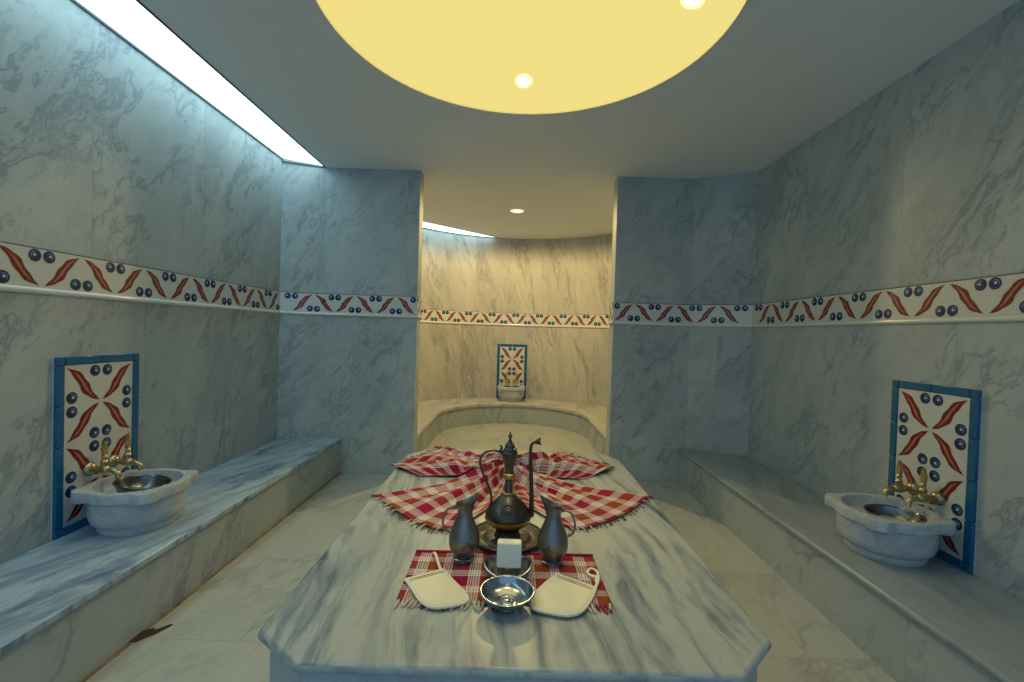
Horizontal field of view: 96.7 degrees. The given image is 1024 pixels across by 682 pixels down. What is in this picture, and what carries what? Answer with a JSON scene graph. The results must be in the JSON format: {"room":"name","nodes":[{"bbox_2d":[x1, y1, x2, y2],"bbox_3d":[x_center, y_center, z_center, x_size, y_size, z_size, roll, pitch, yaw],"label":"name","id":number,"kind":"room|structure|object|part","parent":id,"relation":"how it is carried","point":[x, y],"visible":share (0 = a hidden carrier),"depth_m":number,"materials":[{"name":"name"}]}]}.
{"room":"spa","nodes":[
{"label":"spa","id":0,"kind":"room"},
{"bbox_2d":[0,0,281,563],"bbox_3d":[-1.655,-0.189,1.148,0.120,2.300,4.300,2,1,0],"label":"wall","id":1,"kind":"structure","parent":0,"point":[105,154],"depth_m":1.86,"materials":[{"name":"stone"}]},
{"bbox_2d":[51,353,138,539],"bbox_3d":[-1.605,0.376,1.771,0.014,0.644,0.354,2,1,0],"label":"tile panel","id":2,"kind":"object","parent":1,"relation":"attached to","point":[95,399],"visible":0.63,"depth_m":1.71,"materials":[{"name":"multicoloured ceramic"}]},
{"bbox_2d":[82,440,121,478],"bbox_3d":[-1.540,0.448,1.720,0.128,0.144,0.051,2,1,0],"label":"tap","id":3,"kind":"object","parent":2,"relation":"attached to","point":[89,468],"visible":1,"depth_m":1.71,"materials":[{"name":"gold metal"}]},
{"bbox_3d":[-1.540,0.426,1.720,0.027,0.100,0.032,2,1,0],"label":"lever","id":4,"kind":"part","parent":3,"relation":"part of","materials":[{"name":"gold metal"}]},
{"bbox_3d":[-1.530,0.494,1.721,0.106,0.051,0.034,2,1,0],"label":"spout","id":5,"kind":"part","parent":3,"relation":"part of","materials":[{"name":"gold metal"}]},
{"bbox_2d":[108,434,143,470],"bbox_3d":[-1.540,0.446,1.824,0.128,0.144,0.051,2,1,0],"label":"tap","id":6,"kind":"object","parent":2,"relation":"attached to","point":[114,460],"visible":0.99,"depth_m":1.82,"materials":[{"name":"gold metal"}]},
{"bbox_3d":[-1.540,0.424,1.823,0.027,0.100,0.032,2,1,0],"label":"lever","id":7,"kind":"part","parent":6,"relation":"part of","materials":[{"name":"gold metal"}]},
{"bbox_3d":[-1.530,0.493,1.825,0.106,0.051,0.034,2,1,0],"label":"spout","id":8,"kind":"part","parent":6,"relation":"part of","materials":[{"name":"gold metal"}]},
{"bbox_2d":[0,241,280,313],"bbox_3d":[-1.586,-0.227,1.057,0.016,0.154,4.120,2,1,0],"label":"frieze","id":9,"kind":"object","parent":1,"relation":"attached to","point":[23,269],"visible":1,"depth_m":1.81,"materials":[{"name":"tile"}]},
{"bbox_3d":[-1.588,-0.161,1.058,0.016,0.022,4.120,2,1,0],"label":"moulding","id":10,"kind":"part","parent":9,"relation":"part of","materials":[{"name":"white stone"}]},
{"bbox_2d":[277,158,423,474],"bbox_3d":[-1.132,-0.210,3.222,0.925,2.300,0.210,2,1,0],"label":"wall","id":11,"kind":"structure","parent":0,"point":[354,380],"depth_m":3.20,"materials":[{"name":"stone"}]},
{"bbox_2d":[280,291,422,318],"bbox_3d":[-1.122,-0.251,3.215,0.957,0.154,0.137,2,1,-5],"label":"frieze","id":12,"kind":"object","parent":11,"relation":"attached to","point":[298,303],"visible":1,"depth_m":3.20,"materials":[{"name":"tile"}]},
{"bbox_3d":[-1.124,-0.185,3.216,0.957,0.022,0.137,2,1,-5],"label":"moulding","id":13,"kind":"part","parent":12,"relation":"part of","materials":[{"name":"white stone"}]},
{"bbox_2d":[85,473,895,681],"bbox_3d":[-0.030,1.029,2.318,3.440,0.080,6.600,2,1,0],"label":"floor","id":14,"kind":"structure","parent":0,"point":[212,636],"depth_m":1.70,"materials":[{"name":"stone"}]},
{"bbox_2d":[129,624,172,642],"bbox_3d":[-1.203,0.966,1.512,0.049,0.004,0.119,2,1,37],"label":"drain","id":15,"kind":"structure","parent":14,"relation":"on","point":[145,633],"depth_m":1.50,"materials":[{"name":"brown metal"}]},
{"bbox_2d":[0,437,340,681],"bbox_3d":[-1.418,0.842,1.120,0.415,0.253,4.208,2,1,0],"label":"bench","id":16,"kind":"object","parent":14,"relation":"on","point":[70,602],"visible":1,"depth_m":1.54,"materials":[{"name":"white stone"}]},
{"bbox_2d":[70,468,198,537],"bbox_3d":[-1.433,0.619,1.749,0.320,0.170,0.320,2,1,0],"label":"basin","id":17,"kind":"object","parent":16,"relation":"on","point":[113,514],"visible":0.94,"depth_m":1.64,"materials":[{"name":"white stone"}]},
{"bbox_3d":[-1.434,0.640,1.749,0.298,0.128,0.298,2,1,0],"label":"bowl","id":18,"kind":"part","parent":17,"relation":"part of","materials":[{"name":"stone"}]},
{"bbox_2d":[112,474,171,492],"bbox_3d":[-1.405,0.562,1.733,0.178,0.080,0.178,2,1,32],"label":"metal bowl","id":19,"kind":"object","parent":17,"relation":"on","point":[132,483],"visible":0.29,"depth_m":1.78,"materials":[{"name":"silver metal"}]},
{"bbox_2d":[80,473,339,681],"bbox_3d":[-1.223,0.972,1.188,0.016,0.003,4.140,2,1,0],"label":"grout line","id":20,"kind":"structure","parent":14,"relation":"on","point":[128,644],"depth_m":1.73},
{"bbox_2d":[258,448,770,681],"bbox_3d":[0.001,0.788,1.581,1.033,0.430,1.535,2,1,0],"label":"platform","id":21,"kind":"object","parent":14,"relation":"on","point":[671,619],"visible":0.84,"depth_m":0.94,"materials":[{"name":"white stone"}]},
{"bbox_2d":[394,550,612,614],"bbox_3d":[-0.018,0.577,1.105,0.482,0.009,0.267,2,1,0],"label":"checked towel","id":22,"kind":"object","parent":21,"relation":"on","point":[470,576],"visible":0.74,"depth_m":1.13,"materials":[{"name":"fabric"}]},
{"bbox_2d":[404,552,468,609],"bbox_3d":[-0.194,0.566,1.081,0.112,0.010,0.251,1,1,-29],"label":"mitt","id":23,"kind":"object","parent":22,"relation":"on","point":[437,590],"visible":1,"depth_m":1.03,"materials":[{"name":"beige fabric"}]},
{"bbox_2d":[442,493,479,563],"bbox_3d":[-0.126,0.486,1.192,0.083,0.171,0.084,2,1,29],"label":"jug","id":24,"kind":"object","parent":22,"relation":"on","point":[464,537],"visible":1,"depth_m":1.17,"materials":[{"name":"metal"}]},
{"bbox_3d":[-0.162,0.462,1.180,0.039,0.074,0.008,1,1,-17],"label":"handle","id":25,"kind":"part","parent":24,"relation":"part of","materials":[{"name":"grey metal"}]},
{"bbox_2d":[479,575,534,611],"bbox_3d":[-0.011,0.562,1.000,0.123,0.033,0.123,2,1,0],"label":"metal bowl","id":26,"kind":"object","parent":22,"relation":"on","point":[506,593],"visible":1,"depth_m":1.02,"materials":[{"name":"silver metal"}]},
{"bbox_2d":[483,554,532,576],"bbox_3d":[-0.011,0.558,1.122,0.125,0.036,0.121,2,1,0],"label":"soap dish","id":27,"kind":"object","parent":22,"relation":"on","point":[489,561],"visible":0.62,"depth_m":1.13,"materials":[{"name":"metal"}]},
{"bbox_2d":[497,538,521,567],"bbox_3d":[-0.007,0.532,1.141,0.061,0.062,0.039,2,1,2],"label":"soap bar","id":28,"kind":"object","parent":27,"relation":"in","point":[509,551],"visible":1,"depth_m":1.12,"materials":[{"name":"white"}]},
{"bbox_2d":[537,495,575,566],"bbox_3d":[0.110,0.493,1.190,0.086,0.171,0.081,1,1,-24],"label":"jug","id":29,"kind":"object","parent":22,"relation":"on","point":[552,541],"visible":1,"depth_m":1.17,"materials":[{"name":"metal"}]},
{"bbox_3d":[0.147,0.471,1.176,0.039,0.074,0.008,2,1,17],"label":"handle","id":30,"kind":"part","parent":29,"relation":"part of","materials":[{"name":"grey metal"}]},
{"bbox_2d":[530,567,599,617],"bbox_3d":[0.133,0.577,1.060,0.124,0.010,0.235,2,1,29],"label":"mitt","id":31,"kind":"object","parent":22,"relation":"on","point":[561,595],"visible":0.97,"depth_m":1.02,"materials":[{"name":"beige fabric"}]},
{"bbox_2d":[477,521,539,551],"bbox_3d":[-0.014,0.564,1.315,0.215,0.017,0.215,2,1,0],"label":"dish","id":32,"kind":"object","parent":21,"relation":"on","point":[529,533],"visible":0.44,"depth_m":1.31,"materials":[{"name":"grey metal"}]},
{"bbox_2d":[479,431,541,538],"bbox_3d":[-0.009,0.410,1.312,0.135,0.302,0.135,3,1,43],"label":"ewer","id":33,"kind":"object","parent":32,"relation":"on","point":[508,514],"visible":0.99,"depth_m":1.29,"materials":[{"name":"brown metal"}]},
{"bbox_3d":[-0.059,0.395,1.312,0.075,0.194,0.008,2,1,0],"label":"handle","id":34,"kind":"part","parent":33,"relation":"part of","materials":[{"name":"brown metal"}]},
{"bbox_3d":[-0.006,0.306,1.310,0.045,0.043,0.045,2,1,0],"label":"lid","id":35,"kind":"part","parent":33,"relation":"part of","materials":[{"name":"brown metal"}]},
{"bbox_3d":[0.064,0.395,1.312,0.037,0.233,0.018,2,1,0],"label":"spout","id":36,"kind":"part","parent":33,"relation":"part of","materials":[{"name":"brown metal"}]},
{"bbox_2d":[370,446,654,533],"bbox_3d":[-0.004,0.516,1.851,1.041,0.102,0.984,2,1,-5],"label":"checked cloth","id":37,"kind":"object","parent":21,"relation":"on","point":[590,506],"visible":0.87,"depth_m":1.70,"materials":[{"name":"red fabric"}]},
{"bbox_2d":[677,448,1023,681],"bbox_3d":[1.366,0.925,1.120,0.415,0.253,4.208,2,1,0],"label":"bench","id":38,"kind":"object","parent":14,"relation":"on","point":[936,621],"visible":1,"depth_m":1.55,"materials":[{"name":"white stone"}]},
{"bbox_2d":[824,493,956,567],"bbox_3d":[1.394,0.704,1.701,0.320,0.170,0.320,2,1,0],"label":"basin","id":39,"kind":"object","parent":38,"relation":"on","point":[893,541],"visible":0.94,"depth_m":1.60,"materials":[{"name":"white stone"}]},
{"bbox_3d":[1.393,0.725,1.701,0.298,0.128,0.298,2,1,0],"label":"bowl","id":40,"kind":"part","parent":39,"relation":"part of","materials":[{"name":"stone"}]},
{"bbox_2d":[863,504,926,521],"bbox_3d":[1.391,0.657,1.658,0.179,0.065,0.179,2,1,0],"label":"metal bowl","id":41,"kind":"object","parent":39,"relation":"on","point":[874,509],"visible":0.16,"depth_m":1.71,"materials":[{"name":"silver metal"}]},
{"bbox_2d":[427,423,595,451],"bbox_3d":[0.002,0.940,4.330,2.888,0.030,2.225,2,1,0],"label":"floor","id":42,"kind":"structure","parent":0,"point":[492,435],"depth_m":4.33,"materials":[{"name":"stone"}]},
{"bbox_2d":[417,398,606,454],"bbox_3d":[0.006,0.812,4.396,2.893,0.223,2.092,2,1,0],"label":"bench","id":43,"kind":"object","parent":42,"relation":"on","point":[437,416],"visible":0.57,"depth_m":4.82,"materials":[{"name":"white stone"}]},
{"bbox_2d":[497,384,524,401],"bbox_3d":[-0.010,0.601,5.244,0.320,0.170,0.320,2,1,0],"label":"basin","id":44,"kind":"object","parent":43,"relation":"on","point":[507,394],"visible":1,"depth_m":5.12,"materials":[{"name":"white stone"}]},
{"bbox_3d":[-0.010,0.622,5.245,0.298,0.128,0.298,2,1,0],"label":"bowl","id":45,"kind":"part","parent":44,"relation":"part of","materials":[{"name":"stone"}]},
{"bbox_2d":[418,228,612,406],"bbox_3d":[0.036,-0.196,4.405,3.100,2.300,2.245,2,1,0],"label":"wall","id":46,"kind":"structure","parent":0,"point":[460,272],"depth_m":5.30,"materials":[{"name":"stone"}]},
{"bbox_2d":[496,344,526,398],"bbox_3d":[-0.003,0.360,5.419,0.354,0.644,0.014,2,1,0],"label":"tile panel","id":47,"kind":"object","parent":46,"relation":"attached to","point":[511,358],"visible":0.84,"depth_m":5.41,"materials":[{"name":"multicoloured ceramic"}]},
{"bbox_2d":[420,309,609,327],"bbox_3d":[0.037,-0.236,4.377,2.900,0.154,2.100,2,1,0],"label":"frieze","id":48,"kind":"object","parent":46,"relation":"attached to","point":[429,315],"visible":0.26,"depth_m":5.30,"materials":[{"name":"tile"}]},
{"bbox_3d":[0.035,-0.171,4.378,2.900,0.022,2.100,2,1,0],"label":"moulding","id":49,"kind":"part","parent":48,"relation":"part of","materials":[{"name":"white stone"}]},
{"bbox_2d":[139,0,1018,238],"bbox_3d":[0.035,-1.185,2.330,3.440,0.050,6.700,2,1,0],"label":"ceiling","id":50,"kind":"structure","parent":0,"point":[784,71],"depth_m":2.25,"materials":[{"name":"paint"}]},
{"bbox_2d":[71,0,325,167],"bbox_3d":[-1.433,-1.204,1.083,0.264,0.052,4.207,2,1,0],"label":"strip light","id":51,"kind":"object","parent":50,"relation":"attached to","point":[131,21],"visible":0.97,"depth_m":2.03,"materials":[{"name":"white"}]},
{"bbox_2d":[423,222,495,237],"bbox_3d":[-0.830,-1.245,4.935,1.598,0.033,0.248,1,1,-43],"label":"strip light","id":52,"kind":"object","parent":50,"relation":"in","point":[426,225],"visible":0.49,"depth_m":5.08,"materials":[{"name":"white"}]},
{"bbox_3d":[-0.830,-1.232,4.935,1.598,0.009,0.248,1,1,-43],"label":"frame","id":53,"kind":"part","parent":52,"relation":"part of","materials":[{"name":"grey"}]},
{"bbox_2d":[510,209,523,212],"bbox_3d":[0.047,-1.190,4.170,0.128,0.008,0.128,2,1,0],"label":"recessed light","id":54,"kind":"object","parent":50,"relation":"in","point":[512,210],"visible":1,"depth_m":4.16,"materials":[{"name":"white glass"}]},
{"bbox_2d":[315,0,747,114],"bbox_3d":[0.057,-1.234,1.594,1.462,0.181,1.462,2,1,0],"label":"dome light","id":55,"kind":"object","parent":50,"relation":"attached to","point":[579,55],"depth_m":1.94,"materials":[{"name":"yellow paint"}]},
{"bbox_3d":[0.057,-1.252,2.193,0.052,0.007,0.052,2,-13,0],"label":"bulb","id":56,"kind":"part","parent":55,"relation":"part of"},
{"bbox_3d":[0.057,-1.252,2.194,0.087,0.027,0.086,2,1,36],"label":"recessed downlight","id":57,"kind":"part","parent":55,"relation":"part of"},
{"bbox_3d":[0.648,-1.225,1.634,0.086,0.027,0.087,2,1,34],"label":"recessed downlight","id":58,"kind":"part","parent":55,"relation":"part of","materials":[{"name":"white"}]},
{"bbox_3d":[0.647,-1.225,1.633,0.052,0.007,0.052,15,0,0],"label":"bulb","id":59,"kind":"part","parent":55,"relation":"part of","materials":[{"name":"white"}]},
{"bbox_2d":[605,171,758,482],"bbox_3d":[1.160,-0.141,3.180,0.890,2.300,0.295,2,1,0],"label":"wall","id":60,"kind":"structure","parent":0,"point":[675,240],"depth_m":3.20,"materials":[{"name":"stone"}]},
{"bbox_2d":[608,302,752,327],"bbox_3d":[1.152,-0.182,3.173,0.946,0.154,0.137,2,1,11],"label":"frieze","id":61,"kind":"object","parent":60,"relation":"attached to","point":[697,315],"visible":1,"depth_m":3.20,"materials":[{"name":"tile"}]},
{"bbox_3d":[1.150,-0.116,3.174,0.946,0.022,0.137,2,1,11],"label":"moulding","id":62,"kind":"part","parent":61,"relation":"part of","materials":[{"name":"white stone"}]},
{"bbox_2d":[748,0,1023,601],"bbox_3d":[1.663,-0.091,1.148,0.120,2.300,4.300,2,1,0],"label":"wall","id":63,"kind":"structure","parent":0,"point":[922,181],"depth_m":1.89,"materials":[{"name":"stone"}]},
{"bbox_2d":[751,272,1023,327],"bbox_3d":[1.597,-0.131,1.014,0.016,0.154,4.035,2,1,0],"label":"frieze","id":64,"kind":"object","parent":63,"relation":"attached to","point":[997,298],"visible":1,"depth_m":1.82,"materials":[{"name":"tile"}]},
{"bbox_3d":[1.595,-0.066,1.016,0.016,0.022,4.035,2,1,0],"label":"moulding","id":65,"kind":"part","parent":64,"relation":"part of","materials":[{"name":"white stone"}]},
{"bbox_2d":[888,380,982,574],"bbox_3d":[1.579,0.478,1.723,0.014,0.630,0.354,2,1,0],"label":"tile panel","id":66,"kind":"object","parent":63,"relation":"attached to","point":[935,428],"visible":0.71,"depth_m":1.66,"materials":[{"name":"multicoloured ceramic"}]},
{"bbox_2d":[881,460,919,496],"bbox_3d":[1.510,0.537,1.776,0.128,0.144,0.051,2,1,0],"label":"tap","id":67,"kind":"object","parent":66,"relation":"attached to","point":[912,488],"visible":0.96,"depth_m":1.77,"materials":[{"name":"gold metal"}]},
{"bbox_3d":[1.498,0.583,1.777,0.106,0.051,0.034,2,1,0],"label":"spout","id":68,"kind":"part","parent":67,"relation":"part of","materials":[{"name":"gold metal"}]},
{"bbox_3d":[1.512,0.515,1.776,0.027,0.100,0.032,2,1,0],"label":"lever","id":69,"kind":"part","parent":67,"relation":"part of","materials":[{"name":"gold metal"}]},
{"bbox_2d":[904,468,945,506],"bbox_3d":[1.510,0.539,1.672,0.128,0.144,0.051,2,1,0],"label":"tap","id":70,"kind":"object","parent":66,"relation":"attached to","point":[936,497],"visible":1,"depth_m":1.66,"materials":[{"name":"gold metal"}]},
{"bbox_3d":[1.498,0.585,1.673,0.106,0.051,0.034,2,1,0],"label":"spout","id":71,"kind":"part","parent":70,"relation":"part of","materials":[{"name":"gold metal"}]},
{"bbox_3d":[1.512,0.517,1.671,0.027,0.100,0.032,2,1,0],"label":"lever","id":72,"kind":"part","parent":70,"relation":"part of","materials":[{"name":"gold metal"}]}
]}

